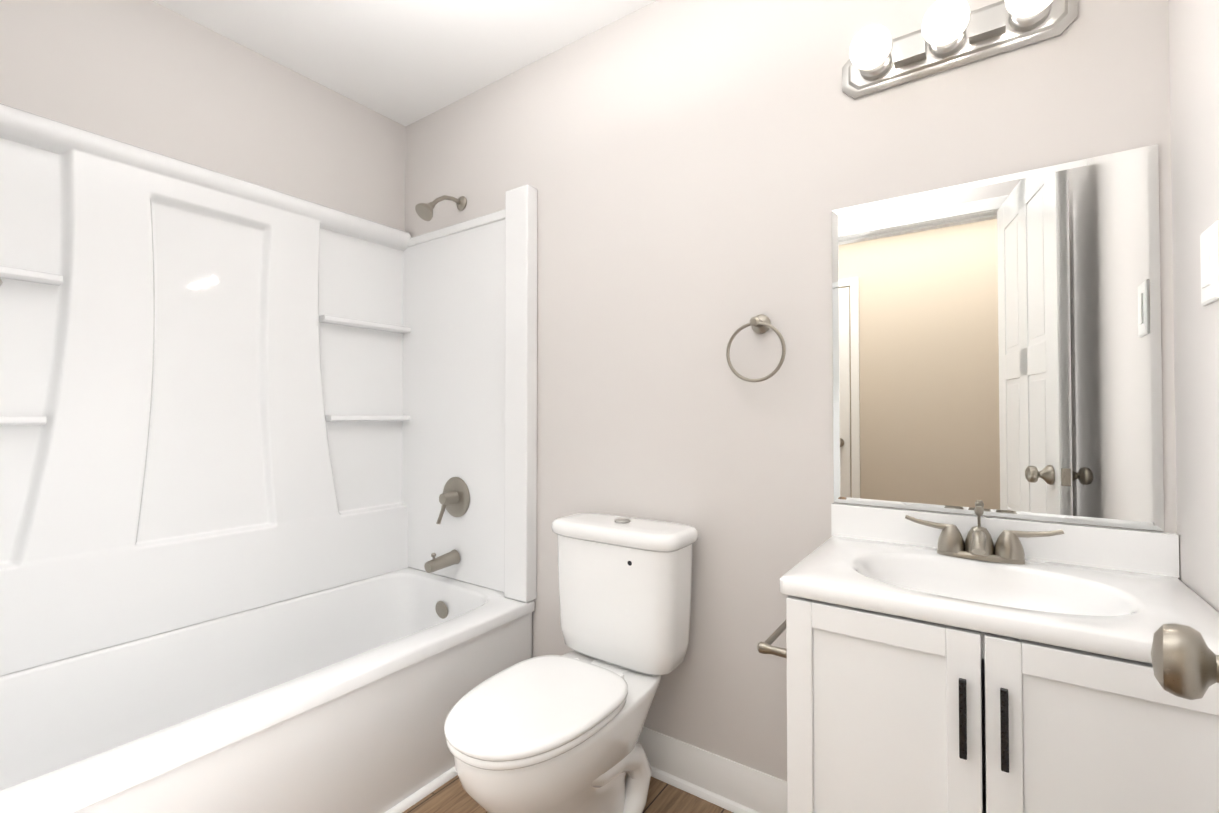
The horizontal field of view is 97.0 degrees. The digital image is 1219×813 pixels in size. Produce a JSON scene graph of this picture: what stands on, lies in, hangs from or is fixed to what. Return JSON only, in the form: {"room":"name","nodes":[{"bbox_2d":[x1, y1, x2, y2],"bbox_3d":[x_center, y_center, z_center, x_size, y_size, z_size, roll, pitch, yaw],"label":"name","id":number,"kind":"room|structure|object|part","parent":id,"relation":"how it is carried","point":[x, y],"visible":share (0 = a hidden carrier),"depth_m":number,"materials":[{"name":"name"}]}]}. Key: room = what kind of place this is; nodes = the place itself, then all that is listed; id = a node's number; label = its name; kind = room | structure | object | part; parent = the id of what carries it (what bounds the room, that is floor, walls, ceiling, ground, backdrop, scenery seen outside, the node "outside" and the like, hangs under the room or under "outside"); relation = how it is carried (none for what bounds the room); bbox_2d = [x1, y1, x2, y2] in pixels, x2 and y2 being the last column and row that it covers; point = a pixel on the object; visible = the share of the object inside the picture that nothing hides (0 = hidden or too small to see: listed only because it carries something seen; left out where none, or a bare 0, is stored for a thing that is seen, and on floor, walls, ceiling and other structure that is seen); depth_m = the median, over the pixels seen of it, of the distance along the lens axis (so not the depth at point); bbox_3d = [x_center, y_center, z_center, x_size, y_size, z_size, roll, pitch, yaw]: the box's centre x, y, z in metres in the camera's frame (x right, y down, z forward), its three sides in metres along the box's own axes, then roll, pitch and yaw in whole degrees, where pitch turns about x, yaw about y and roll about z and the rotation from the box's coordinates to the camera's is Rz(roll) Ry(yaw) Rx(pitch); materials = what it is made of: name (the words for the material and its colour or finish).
{"room":"bathroom","nodes":[
{"label":"bathroom","id":0,"kind":"room"},
{"bbox_2d":[0,0,405,230],"bbox_3d":[-1.461,-0.075,1.821,0.150,2.430,1.635,-1,-1,35],"label":"wall","id":1,"kind":"structure","parent":0,"point":[151,75],"depth_m":1.81,"materials":[{"name":"white paint"}]},
{"bbox_2d":[152,0,655,126],"bbox_3d":[-0.353,-1.340,1.143,2.765,0.080,1.755,-1,-1,35],"label":"ceiling","id":2,"kind":"structure","parent":0,"point":[405,63],"depth_m":1.88,"materials":[{"name":"white paint"}]},
{"bbox_2d":[402,775,732,812],"bbox_3d":[-0.379,1.149,0.411,3.515,0.060,2.925,-1,-1,35],"label":"floor","id":3,"kind":"structure","parent":0,"point":[452,795],"depth_m":1.55,"materials":[{"name":"brown wood"}]},
{"bbox_2d":[0,567,534,812],"bbox_3d":[-1.029,0.918,1.579,0.814,0.437,1.511,-1,-1,35],"label":"bathtub","id":4,"kind":"object","parent":3,"relation":"on","point":[345,698],"visible":0.94,"depth_m":1.51,"materials":[{"name":"white plastic"}]},
{"bbox_2d":[0,103,536,675],"bbox_3d":[-1.030,-0.056,1.594,0.814,1.508,1.512,-1,-1,35],"label":"tub surround","id":5,"kind":"object","parent":4,"relation":"on","point":[222,395],"visible":1,"depth_m":1.85,"materials":[{"name":"white plastic"}]},
{"bbox_2d":[424,550,459,572],"bbox_3d":[-0.664,0.609,2.139,0.060,0.073,0.137,-1,-1,35],"label":"tub spout","id":6,"kind":"object","parent":5,"relation":"attached to","point":[448,559],"visible":1,"depth_m":2.12,"materials":[{"name":"silver metal"}]},
{"bbox_2d":[436,477,469,523],"bbox_3d":[-0.649,0.378,2.164,0.164,0.182,0.086,-1,-1,35],"label":"shower valve","id":7,"kind":"object","parent":5,"relation":"attached to","point":[454,498],"visible":1,"depth_m":2.17,"materials":[{"name":"silver metal"}]},
{"bbox_2d":[444,512,697,812],"bbox_3d":[-0.105,0.742,1.412,0.442,0.811,0.715,-1,-1,35],"label":"toilet","id":8,"kind":"object","parent":3,"relation":"on","point":[550,734],"visible":1,"depth_m":1.42,"materials":[{"name":"white ceramic"}]},
{"bbox_3d":[-0.179,0.735,1.305,0.340,0.019,0.448,-1,-1,35],"label":"seat","id":9,"kind":"part","parent":8,"relation":"part of","materials":[{"name":"white plastic"}]},
{"bbox_3d":[-0.113,0.941,1.397,0.332,0.385,0.648,-1,-1,35],"label":"bowl","id":10,"kind":"part","parent":8,"relation":"part of","materials":[{"name":"white ceramic"}]},
{"bbox_3d":[0.039,0.371,1.624,0.442,0.047,0.212,-1,-1,35],"label":"lid","id":11,"kind":"part","parent":8,"relation":"part of","materials":[{"name":"white ceramic"}]},
{"bbox_3d":[0.039,0.573,1.621,0.416,0.356,0.186,-1,-1,35],"label":"tank","id":12,"kind":"part","parent":8,"relation":"part of","materials":[{"name":"white ceramic"}]},
{"bbox_2d":[780,503,1218,812],"bbox_3d":[0.696,0.670,1.011,0.623,0.916,0.481,-1,-1,35],"label":"bathroom vanity","id":13,"kind":"object","parent":3,"relation":"on","point":[939,662],"visible":1,"depth_m":0.90,"materials":[{"name":"white paint"}]},
{"bbox_2d":[757,620,786,658],"bbox_3d":[0.408,0.509,1.202,0.086,0.044,0.249,-1,-1,35],"label":"paper holder","id":14,"kind":"object","parent":13,"relation":"attached to","point":[765,647],"visible":0.31,"depth_m":1.13,"materials":[{"name":"silver metal"}]},
{"bbox_2d":[905,506,1063,564],"bbox_3d":[0.768,0.269,1.121,0.281,0.110,0.147,-1,-1,35],"label":"faucet","id":15,"kind":"object","parent":13,"relation":"on","point":[978,548],"depth_m":1.15,"materials":[{"name":"silver metal"}]},
{"bbox_2d":[405,0,1176,780],"bbox_3d":[0.114,-0.075,1.795,2.765,2.430,0.120,-1,-1,35],"label":"wall","id":16,"kind":"structure","parent":0,"point":[695,172],"depth_m":1.57,"materials":[{"name":"white paint"}]},
{"bbox_2d":[415,195,466,220],"bbox_3d":[-0.672,-0.798,2.148,0.072,0.150,0.213,-1,-1,35],"label":"shower head","id":17,"kind":"object","parent":16,"relation":"attached to","point":[424,211],"visible":1,"depth_m":2.10},
{"bbox_2d":[637,726,786,812],"bbox_3d":[0.149,1.075,1.663,1.017,0.125,0.027,-1,-1,35],"label":"baseboard","id":18,"kind":"structure","parent":16,"relation":"attached to","point":[726,783],"depth_m":1.53,"materials":[{"name":"white paint"}]},
{"bbox_2d":[726,314,785,381],"bbox_3d":[0.406,-0.161,1.481,0.166,0.192,0.062,-1,-1,35],"label":"towel ring","id":19,"kind":"object","parent":16,"relation":"attached to","point":[760,324],"visible":1,"depth_m":1.47,"materials":[{"name":"silver metal"}]},
{"bbox_2d":[842,0,1077,98],"bbox_3d":[0.751,-0.844,1.203,0.460,0.116,0.142,-1,-1,35],"label":"sconce","id":20,"kind":"object","parent":16,"relation":"attached to","point":[951,34],"visible":1,"depth_m":1.21,"materials":[{"name":"grey metal"}]},
{"bbox_2d":[832,144,1163,530],"bbox_3d":[0.826,-0.134,1.223,0.605,0.756,0.006,-1,-1,35],"label":"mirror","id":21,"kind":"object","parent":16,"relation":"attached to","point":[997,346],"visible":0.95,"depth_m":1.18,"materials":[{"name":"clear glass"}]},
{"bbox_2d":[1168,0,1218,612],"bbox_3d":[0.674,-0.097,0.337,0.120,2.430,1.635,-1,-1,35],"label":"wall","id":22,"kind":"structure","parent":0,"point":[1194,67],"depth_m":0.94,"materials":[{"name":"white paint"}]},
{"bbox_2d":[1200,220,1218,305],"bbox_3d":[0.957,-0.226,0.861,0.010,0.120,0.074,-1,-1,35],"label":"switch plate","id":23,"kind":"object","parent":22,"relation":"attached to","point":[1209,249],"visible":0.97,"depth_m":0.85,"materials":[{"name":"white plastic"}]},
{"bbox_3d":[-0.819,-0.095,0.453,2.465,2.430,0.120,-1,-1,35],"label":"wall","id":24,"kind":"structure","parent":0,"visible":0},
{"bbox_3d":[0.304,0.098,0.187,0.725,2.016,0.035,1,-1,-44],"label":"door leaf","id":25,"kind":"structure","parent":24,"relation":"in","visible":0},
{"bbox_2d":[1151,623,1218,699],"bbox_3d":[0.530,0.207,0.403,0.105,0.066,0.177,1,-1,-44],"label":"door knob","id":26,"kind":"object","parent":25,"relation":"attached to","point":[1185,661],"depth_m":0.42,"materials":[{"name":"silver metal"}]}
]}

